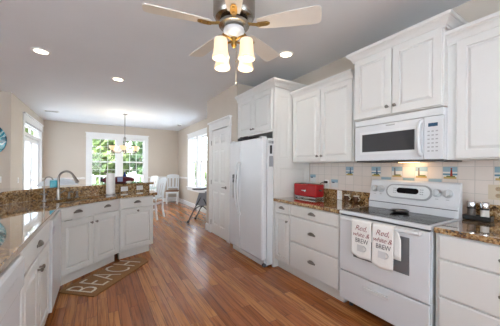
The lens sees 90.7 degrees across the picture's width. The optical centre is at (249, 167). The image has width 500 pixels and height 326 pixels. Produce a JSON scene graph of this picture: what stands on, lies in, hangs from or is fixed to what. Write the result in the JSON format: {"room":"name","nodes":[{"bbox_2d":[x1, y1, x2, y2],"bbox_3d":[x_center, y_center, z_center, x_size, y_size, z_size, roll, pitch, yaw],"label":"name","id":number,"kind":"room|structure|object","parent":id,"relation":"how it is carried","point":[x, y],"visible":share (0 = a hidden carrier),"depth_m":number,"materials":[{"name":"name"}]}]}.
{"room":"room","nodes":[
{"label":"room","id":0,"kind":"room"},
{"bbox_2d":[0,91,43,188],"bbox_3d":[-5.473,-0.084,6.055,0.150,2.720,3.274,0,0,-32],"label":"wall","id":1,"kind":"structure","parent":0,"point":[12,108],"depth_m":4.80,"materials":[{"name":"beige paint"}]},
{"bbox_2d":[25,141,29,186],"bbox_3d":[-5.354,0.192,5.920,0.004,1.650,0.694,0,0,-32],"label":"blind","id":2,"kind":"object","parent":1,"relation":"attached to","point":[27,143],"depth_m":5.99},
{"bbox_2d":[22,112,43,186],"bbox_3d":[-5.593,0.021,6.307,0.190,2.510,2.140,0,0,-32],"label":"door","id":3,"kind":"structure","parent":1,"relation":"in","point":[32,145],"depth_m":6.35,"materials":[{"name":"white paint"}]},
{"bbox_2d":[32,143,37,186],"bbox_3d":[-5.830,0.189,6.696,0.004,1.650,0.694,0,0,-32],"label":"blind","id":4,"kind":"object","parent":1,"relation":"attached to","point":[34,145],"depth_m":6.66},
{"bbox_2d":[43,120,177,198],"bbox_3d":[-4.571,-0.077,8.616,4.366,2.720,0.150,0,0,-32],"label":"wall","id":5,"kind":"structure","parent":0,"point":[64,143],"depth_m":8.02,"materials":[{"name":"beige paint"}]},
{"bbox_2d":[42,177,84,179],"bbox_3d":[-5.746,0.345,7.657,1.066,0.060,0.260,0,0,-32],"label":"trim","id":6,"kind":"structure","parent":5,"relation":"attached to","point":[81,177],"depth_m":7.82,"materials":[{"name":"white paint"}]},
{"bbox_2d":[85,132,148,183],"bbox_3d":[-4.561,-0.210,8.588,1.940,1.905,0.193,0,0,-32],"label":"window","id":7,"kind":"structure","parent":5,"relation":"in","point":[118,138],"depth_m":8.55,"materials":[{"name":"white paint"}]},
{"bbox_2d":[158,198,205,212],"bbox_3d":[-3.312,1.221,6.549,4.066,0.140,4.700,0,0,-32],"label":"baseboard","id":8,"kind":"structure","parent":5,"relation":"attached to","point":[185,202],"depth_m":8.62,"materials":[{"name":"white paint"}]},
{"bbox_2d":[44,201,394,325],"bbox_3d":[-3.025,1.353,1.705,8.940,0.120,13.560,0,0,-32],"label":"floor","id":9,"kind":"structure","parent":0,"point":[191,275],"depth_m":2.55,"materials":[{"name":"brown wood"}]},
{"bbox_2d":[0,255,23,325],"bbox_3d":[-1.212,0.870,0.867,0.520,0.870,0.594,0,0,-32],"label":"dishwasher","id":10,"kind":"object","parent":9,"relation":"on","point":[12,277],"visible":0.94,"depth_m":1.09,"materials":[{"name":"white plastic"}]},
{"bbox_2d":[19,222,48,325],"bbox_3d":[-1.607,0.866,1.514,0.542,0.874,0.875,0,0,-32],"label":"base cabinet","id":11,"kind":"object","parent":9,"relation":"on","point":[34,295],"visible":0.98,"depth_m":1.59,"materials":[{"name":"paint"}]},
{"bbox_2d":[48,210,60,312],"bbox_3d":[-2.000,0.865,2.148,0.516,0.870,0.593,0,0,-32],"label":"base cabinet","id":12,"kind":"object","parent":9,"relation":"on","point":[54,240],"visible":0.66,"depth_m":2.15,"materials":[{"name":"white paint"}]},
{"bbox_2d":[36,178,77,186],"bbox_3d":[-4.121,0.751,5.336,0.840,1.070,0.680,0,0,-35],"label":"armchair","id":13,"kind":"object","parent":9,"relation":"on","point":[63,181],"visible":0.13,"depth_m":5.10,"materials":[{"name":"white fabric"}]},
{"bbox_2d":[60,199,117,285],"bbox_3d":[-2.168,0.862,3.025,0.553,0.874,0.950,0,0,15],"label":"base cabinet","id":14,"kind":"object","parent":9,"relation":"on","point":[89,240],"visible":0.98,"depth_m":2.96,"materials":[{"name":"white paint"}]},
{"bbox_2d":[59,257,147,296],"bbox_3d":[-1.691,1.296,3.049,0.454,0.012,1.069,0,0,11],"label":"door mat","id":15,"kind":"object","parent":9,"relation":"on","point":[96,283],"visible":1,"depth_m":2.85,"materials":[{"name":"brown fabric"}]},
{"bbox_2d":[118,195,152,258],"bbox_3d":[-1.752,0.865,3.769,0.360,0.874,0.787,0,0,30],"label":"base cabinet","id":16,"kind":"object","parent":9,"relation":"on","point":[135,214],"visible":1,"depth_m":3.61,"materials":[{"name":"white paint"}]},
{"bbox_2d":[0,184,156,273],"bbox_3d":[-0.960,0.360,1.476,1.671,0.142,5.518,0,0,-32],"label":"countertop","id":17,"kind":"structure","parent":16,"relation":"on","point":[21,222],"depth_m":2.33,"materials":[{"name":"brown stone"}]},
{"bbox_2d":[40,176,53,200],"bbox_3d":[-2.356,0.241,2.865,0.153,0.283,0.043,0,0,2],"label":"water faucet","id":18,"kind":"object","parent":17,"relation":"on","point":[43,194],"visible":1,"depth_m":2.86,"materials":[{"name":"silver metal"}]},
{"bbox_2d":[56,170,78,198],"bbox_3d":[-2.233,0.208,3.020,0.269,0.352,0.118,0,0,17],"label":"kitchen faucet","id":19,"kind":"object","parent":17,"relation":"on","point":[58,193],"visible":0.99,"depth_m":3.01,"materials":[{"name":"silver metal"}]},
{"bbox_2d":[105,172,115,194],"bbox_3d":[-1.994,0.225,3.535,0.130,0.321,0.130,0,0,-32],"label":"paper towel roll","id":20,"kind":"object","parent":17,"relation":"on","point":[110,177],"visible":0.98,"depth_m":3.49,"materials":[{"name":"white paper"}]},
{"bbox_2d":[121,186,127,190],"bbox_3d":[-1.947,0.329,3.834,0.008,0.072,0.116,0,0,31],"label":"power outlet","id":21,"kind":"object","parent":17,"relation":"attached to","point":[126,187],"visible":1,"depth_m":3.83,"materials":[{"name":"white plastic"}]},
{"bbox_2d":[149,176,158,210],"bbox_3d":[-3.055,0.769,7.372,0.440,1.053,0.534,0,0,39],"label":"dining chair","id":22,"kind":"object","parent":9,"relation":"on","point":[153,178],"visible":0.22,"depth_m":7.50,"materials":[{"name":"white paint"}]},
{"bbox_2d":[153,177,166,219],"bbox_3d":[-2.464,0.773,6.335,0.534,1.053,0.440,0,0,5],"label":"dining chair","id":23,"kind":"object","parent":9,"relation":"on","point":[161,181],"visible":0.56,"depth_m":6.28,"materials":[{"name":"white paint"}]},
{"bbox_2d":[165,174,178,203],"bbox_3d":[-2.847,0.771,9.089,0.440,1.053,0.534,0,0,-12],"label":"dining chair","id":24,"kind":"object","parent":9,"relation":"on","point":[170,176],"visible":1,"depth_m":9.23,"materials":[{"name":"white paint"}]},
{"bbox_2d":[187,186,206,222],"bbox_3d":[-1.089,0.816,5.953,0.720,0.980,0.530,0,0,13],"label":"high chair","id":25,"kind":"object","parent":9,"relation":"on","point":[202,197],"visible":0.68,"depth_m":5.78,"materials":[{"name":"grey"}]},
{"bbox_2d":[192,186,206,189],"bbox_3d":[-1.194,0.495,5.979,0.447,0.050,0.447,0,0,-32],"label":"tray","id":26,"kind":"object","parent":25,"relation":"on","point":[200,187],"depth_m":5.86,"materials":[{"name":"grey"}]},
{"bbox_2d":[229,136,272,267],"bbox_3d":[0.199,0.451,3.765,0.839,1.728,0.935,0,0,-32],"label":"refrigerator","id":27,"kind":"object","parent":9,"relation":"on","point":[251,176],"visible":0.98,"depth_m":3.40,"materials":[{"name":"white metal"}]},
{"bbox_2d":[238,136,255,140],"bbox_3d":[-0.037,-0.438,3.870,0.262,0.089,0.400,0,0,-32],"label":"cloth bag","id":28,"kind":"object","parent":27,"relation":"on","point":[245,137],"visible":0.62,"depth_m":3.73,"materials":[{"name":"black fabric"}]},
{"bbox_2d":[269,156,272,166],"bbox_3d":[0.279,-0.085,3.261,0.055,0.140,0.012,0,0,-32],"label":"notepad","id":29,"kind":"object","parent":27,"relation":"attached to","point":[270,157],"visible":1,"depth_m":3.25,"materials":[{"name":"white paper"}]},
{"bbox_2d":[235,77,308,266],"bbox_3d":[0.321,0.073,3.823,0.705,2.485,1.073,0,0,-32],"label":"refrigerator surround","id":30,"kind":"object","parent":9,"relation":"on","point":[265,109],"visible":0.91,"depth_m":3.38,"materials":[{"name":"paint"}]},
{"bbox_2d":[275,201,293,274],"bbox_3d":[0.648,0.881,3.284,0.652,0.874,0.308,0,0,-32],"label":"base cabinet","id":31,"kind":"object","parent":9,"relation":"on","point":[282,210],"visible":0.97,"depth_m":3.11,"materials":[{"name":"paint"}]},
{"bbox_2d":[290,205,347,301],"bbox_3d":[0.921,0.882,2.841,0.648,0.874,0.725,0,0,-32],"label":"base cabinet","id":32,"kind":"object","parent":9,"relation":"on","point":[314,233],"visible":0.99,"depth_m":2.64,"materials":[{"name":"paint"}]},
{"bbox_2d":[273,188,369,213],"bbox_3d":[0.862,0.362,2.986,0.665,0.163,1.042,0,0,-32],"label":"countertop","id":33,"kind":"structure","parent":32,"relation":"on","point":[330,203],"depth_m":2.88,"materials":[{"name":"brown stone"}]},
{"bbox_2d":[294,183,323,199],"bbox_3d":[0.773,0.306,3.260,0.180,0.196,0.422,0,0,-32],"label":"toaster","id":34,"kind":"object","parent":33,"relation":"on","point":[304,190],"visible":1,"depth_m":3.15,"materials":[{"name":"red metal"}]},
{"bbox_2d":[344,194,350,201],"bbox_3d":[1.175,0.367,2.973,0.088,0.080,0.074,0,0,36],"label":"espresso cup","id":35,"kind":"object","parent":33,"relation":"on","point":[347,198],"visible":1,"depth_m":2.95,"materials":[{"name":"brown ceramic"}]},
{"bbox_2d":[353,196,359,202],"bbox_3d":[1.240,0.367,2.866,0.088,0.080,0.074,0,0,36],"label":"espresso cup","id":36,"kind":"object","parent":33,"relation":"on","point":[356,199],"visible":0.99,"depth_m":2.84,"materials":[{"name":"brown ceramic"}]},
{"bbox_2d":[339,179,462,325],"bbox_3d":[1.304,0.721,2.192,0.716,1.202,0.762,0,0,-32],"label":"electric range","id":37,"kind":"object","parent":9,"relation":"on","point":[406,295],"visible":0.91,"depth_m":2.01,"materials":[{"name":"white metal"}]},
{"bbox_2d":[351,218,372,260],"bbox_3d":[0.952,0.605,2.101,0.052,0.320,0.186,0,0,-32],"label":"dish towel","id":38,"kind":"object","parent":37,"relation":"hanging from","point":[361,230],"visible":0.99,"depth_m":2.09,"materials":[{"name":"fabric"}]},
{"bbox_2d":[357,244,365,252],"bbox_3d":[0.939,0.682,2.079,0.008,0.055,0.084,0,0,-32],"label":"mug","id":39,"kind":"object","parent":38,"relation":"on","point":[361,248],"depth_m":2.08,"materials":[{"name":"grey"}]},
{"bbox_2d":[371,222,400,271],"bbox_3d":[1.058,0.618,1.929,0.053,0.346,0.206,0,0,-32],"label":"dish towel","id":40,"kind":"object","parent":37,"relation":"hanging from","point":[386,242],"visible":1,"depth_m":1.91,"materials":[{"name":"fabric"}]},
{"bbox_2d":[378,251,388,259],"bbox_3d":[1.036,0.683,1.921,0.008,0.055,0.084,0,0,-32],"label":"mug","id":41,"kind":"object","parent":40,"relation":"on","point":[382,255],"depth_m":1.92,"materials":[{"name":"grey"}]},
{"bbox_2d":[390,208,409,212],"bbox_3d":[1.345,0.390,2.222,0.153,0.024,0.153,0,0,-32],"label":"spoon rest","id":42,"kind":"object","parent":37,"relation":"on","point":[396,210],"visible":1,"depth_m":2.22,"materials":[{"name":"silver metal"}]},
{"bbox_2d":[436,233,499,325],"bbox_3d":[1.716,0.888,1.546,0.648,0.874,0.735,0,0,-32],"label":"base cabinet","id":43,"kind":"object","parent":9,"relation":"on","point":[467,270],"visible":0.98,"depth_m":1.56,"materials":[{"name":"paint"}]},
{"bbox_3d":[2.119,0.891,0.888,0.648,0.874,0.800,0,0,-32],"label":"base cabinet","id":44,"kind":"object","parent":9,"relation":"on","visible":0},
{"bbox_2d":[434,203,499,244],"bbox_3d":[1.949,0.369,1.213,0.665,0.163,1.547,0,0,-32],"label":"countertop","id":45,"kind":"structure","parent":44,"relation":"on","point":[487,232],"depth_m":1.66,"materials":[{"name":"brown stone"}]},
{"bbox_2d":[462,213,493,221],"bbox_3d":[1.792,0.393,1.942,0.084,0.036,0.170,0,0,-32],"label":"stand","id":46,"kind":"object","parent":45,"relation":"on","point":[465,216],"visible":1,"depth_m":1.91,"materials":[{"name":"black plastic"}]},
{"bbox_2d":[467,201,475,215],"bbox_3d":[1.771,0.332,1.977,0.057,0.132,0.057,0,0,-32],"label":"grinder","id":47,"kind":"object","parent":46,"relation":"on","point":[471,205],"visible":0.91,"depth_m":1.96,"materials":[{"name":"silver plastic"}]},
{"bbox_2d":[467,208,475,215],"bbox_3d":[1.771,0.362,1.977,0.053,0.072,0.053,0,0,-32],"label":"jar","id":48,"kind":"object","parent":47,"relation":"on","point":[470,211],"depth_m":1.96,"materials":[{"name":"glass"}]},
{"bbox_2d":[463,217,493,221],"bbox_3d":[1.792,0.405,1.942,0.084,0.012,0.170,0,0,-32],"label":"tray","id":49,"kind":"object","parent":46,"relation":"on","point":[483,219],"depth_m":1.90,"materials":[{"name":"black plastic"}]},
{"bbox_2d":[480,202,489,217],"bbox_3d":[1.813,0.333,1.908,0.057,0.132,0.057,0,0,-32],"label":"grinder","id":50,"kind":"object","parent":46,"relation":"on","point":[484,206],"visible":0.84,"depth_m":1.89,"materials":[{"name":"silver plastic"}]},
{"bbox_2d":[480,210,489,217],"bbox_3d":[1.813,0.362,1.908,0.053,0.072,0.053,0,0,-32],"label":"jar","id":51,"kind":"object","parent":50,"relation":"on","point":[483,213],"depth_m":1.89,"materials":[{"name":"white glass"}]},
{"bbox_2d":[206,83,252,243],"bbox_3d":[-0.283,-0.049,4.864,0.676,2.720,1.330,0,0,-32],"label":"wall","id":52,"kind":"structure","parent":0,"point":[224,104],"depth_m":4.53,"materials":[{"name":"beige paint"}]},
{"bbox_2d":[207,115,231,242],"bbox_3d":[-0.602,0.199,4.673,0.065,2.220,0.995,0,0,-32],"label":"door","id":53,"kind":"structure","parent":52,"relation":"in","point":[219,140],"depth_m":4.65,"materials":[{"name":"white paint"}]},
{"bbox_2d":[0,0,470,130],"bbox_3d":[-3.006,-1.502,1.705,8.940,0.150,13.560,0,0,-32],"label":"ceiling","id":54,"kind":"structure","parent":0,"point":[90,43],"depth_m":2.96,"materials":[{"name":"paint"}]},
{"bbox_2d":[30,47,50,54],"bbox_3d":[-2.550,-1.419,3.015,0.196,0.010,0.196,0,0,-32],"label":"recessed light","id":55,"kind":"object","parent":54,"relation":"in","point":[34,49],"visible":1,"depth_m":3.01,"materials":[{"name":"white glass"}]},
{"bbox_2d":[111,77,124,80],"bbox_3d":[-2.114,-1.416,3.958,0.196,0.010,0.196,0,0,-32],"label":"recessed light","id":56,"kind":"object","parent":54,"relation":"in","point":[112,78],"visible":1,"depth_m":3.95,"materials":[{"name":"white glass"}]},
{"bbox_2d":[109,113,139,153],"bbox_3d":[-3.329,-0.899,6.574,0.757,1.060,0.785,0,0,-32],"label":"chandelier","id":57,"kind":"object","parent":54,"relation":"hanging from","point":[113,148],"visible":1,"depth_m":6.46,"materials":[{"name":"white glass"}]},
{"bbox_2d":[142,0,321,85],"bbox_3d":[-0.160,-1.030,1.973,1.287,0.754,1.276,0,0,-32],"label":"ceiling fan","id":58,"kind":"object","parent":54,"relation":"hanging from","point":[234,18],"visible":1,"depth_m":1.86,"materials":[{"name":"white wood"}]},
{"bbox_2d":[279,50,293,57],"bbox_3d":[0.444,-1.399,3.050,0.196,0.010,0.196,0,0,-32],"label":"recessed light","id":59,"kind":"object","parent":54,"relation":"in","point":[286,53],"visible":0.97,"depth_m":3.05,"materials":[{"name":"white glass"}]},
{"bbox_2d":[178,0,499,219],"bbox_3d":[0.731,-0.042,4.002,0.150,2.720,13.260,0,0,-32],"label":"wall","id":60,"kind":"structure","parent":0,"point":[472,10],"depth_m":3.49,"materials":[{"name":"beige paint"}]},
{"bbox_2d":[186,127,206,192],"bbox_3d":[-1.608,-0.190,7.764,0.193,1.905,1.940,0,0,-32],"label":"window","id":61,"kind":"structure","parent":60,"relation":"in","point":[198,136],"depth_m":7.75,"materials":[{"name":"white paint"}]},
{"bbox_2d":[290,69,356,162],"bbox_3d":[0.964,-0.550,3.091,0.388,0.970,0.958,0,0,-32],"label":"upper cabinet","id":62,"kind":"object","parent":60,"relation":"attached to","point":[323,110],"visible":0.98,"depth_m":2.90,"materials":[{"name":"paint"}]},
{"bbox_2d":[310,160,499,217],"bbox_3d":[1.760,0.173,2.167,0.010,0.505,3.374,0,0,-32],"label":"tile backsplash","id":63,"kind":"structure","parent":60,"relation":"attached to","point":[475,176],"depth_m":2.37,"materials":[{"name":"white tile"}]},
{"bbox_2d":[337,190,341,199],"bbox_3d":[1.134,0.346,3.131,0.008,0.116,0.072,0,0,-32],"label":"power outlet","id":64,"kind":"object","parent":63,"relation":"attached to","point":[339,193],"visible":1,"depth_m":3.13,"materials":[{"name":"white plastic"}]},
{"bbox_2d":[488,185,499,199],"bbox_3d":[1.913,0.191,1.904,0.008,0.116,0.118,0,0,-32],"label":"power outlet","id":65,"kind":"object","parent":63,"relation":"attached to","point":[493,190],"visible":1,"depth_m":1.92,"materials":[{"name":"beige plastic"}]},
{"bbox_2d":[346,9,467,121],"bbox_3d":[1.417,-0.814,2.292,0.453,0.683,0.892,0,0,-32],"label":"upper cabinet","id":66,"kind":"object","parent":60,"relation":"attached to","point":[405,71],"visible":0.89,"depth_m":2.09,"materials":[{"name":"paint"}]},
{"bbox_2d":[355,107,461,162],"bbox_3d":[1.412,-0.256,2.288,0.441,0.416,0.762,0,0,-32],"label":"microwave","id":67,"kind":"object","parent":66,"relation":"attached to","point":[418,136],"visible":0.98,"depth_m":2.11,"materials":[{"name":"white plastic"}]},
{"bbox_2d":[445,11,499,160],"bbox_3d":[1.810,-0.544,1.710,0.388,0.970,0.640,0,0,-32],"label":"upper cabinet","id":68,"kind":"object","parent":60,"relation":"attached to","point":[474,46],"visible":1,"depth_m":1.76,"materials":[{"name":"paint"}]},
{"bbox_3d":[-1.072,0.797,1.476,1.745,1.018,5.633,0,0,-32],"label":"wall","id":69,"kind":"structure","parent":0,"visible":0},
{"bbox_2d":[0,181,153,194],"bbox_3d":[-1.758,0.266,1.356,1.678,0.033,6.134,0,0,-15],"label":"bar","id":70,"kind":"object","parent":69,"relation":"on","point":[4,191],"visible":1,"depth_m":3.15,"materials":[{"name":"brown stone"}]},
{"bbox_2d":[50,180,56,186],"bbox_3d":[-2.510,0.200,3.168,0.092,0.088,0.092,0,0,-32],"label":"candle jar","id":71,"kind":"object","parent":70,"relation":"on","point":[53,183],"visible":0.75,"depth_m":3.13,"materials":[{"name":"teal glass"}]},
{"bbox_2d":[100,177,134,182],"bbox_3d":[-2.093,0.195,3.920,0.179,0.104,0.552,0,0,31],"label":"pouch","id":72,"kind":"object","parent":70,"relation":"on","point":[117,179],"visible":0.71,"depth_m":3.90,"materials":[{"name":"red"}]},
{"bbox_3d":[-6.606,-0.091,3.528,4.424,2.720,0.150,0,0,-32],"label":"wall","id":73,"kind":"structure","parent":0,"visible":0},
{"bbox_2d":[0,128,6,151],"bbox_3d":[-4.875,-0.520,4.483,0.680,0.680,0.026,0,0,-32],"label":"wall art","id":74,"kind":"object","parent":73,"relation":"attached to","point":[3,138],"visible":1,"depth_m":4.62,"materials":[{"name":"plastic"}]},
{"label":"outside","id":75,"kind":"structure","parent":0,"visible":0},
{"bbox_3d":[-5.071,1.409,9.401,5.600,0.140,1.680,0,0,-32],"label":"deck","id":76,"kind":"object","parent":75,"visible":0},
{"bbox_2d":[92,174,142,183],"bbox_3d":[-5.401,0.807,9.947,5.200,1.060,0.100,0,0,-32],"label":"deck railing","id":77,"kind":"object","parent":76,"relation":"on","point":[93,176],"visible":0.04,"depth_m":9.68,"materials":[{"name":"white paint"}]},
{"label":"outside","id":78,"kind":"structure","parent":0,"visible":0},
{"bbox_3d":[-5.244,2.428,8.525,80.000,0.100,80.000,0,0,-32],"label":"ground","id":79,"kind":"structure","parent":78,"visible":0},
{"bbox_2d":[25,127,33,135],"bbox_3d":[-9.851,-0.046,12.106,2.593,4.796,3.009,0,0,-32],"label":"tree","id":80,"kind":"object","parent":79,"relation":"on","point":[26,128],"visible":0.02,"depth_m":11.22,"materials":[{"name":"green plant"}]},
{"bbox_2d":[92,139,133,183],"bbox_3d":[-8.101,-0.197,14.508,2.944,5.121,2.963,0,0,-32],"label":"tree","id":81,"kind":"object","parent":79,"relation":"on","point":[104,153],"visible":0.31,"depth_m":13.79,"materials":[{"name":"green plant"}]},
{"bbox_2d":[127,141,142,181],"bbox_3d":[-5.722,0.019,14.351,2.518,4.723,2.712,0,0,-32],"label":"tree","id":82,"kind":"object","parent":79,"relation":"on","point":[133,158],"visible":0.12,"depth_m":13.56,"materials":[{"name":"green plant"}]},
{"bbox_2d":[193,159,203,184],"bbox_3d":[-4.551,0.403,17.048,3.001,3.972,2.854,0,0,-32],"label":"tree","id":83,"kind":"object","parent":79,"relation":"on","point":[194,182],"visible":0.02,"depth_m":16.53,"materials":[{"name":"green plant"}]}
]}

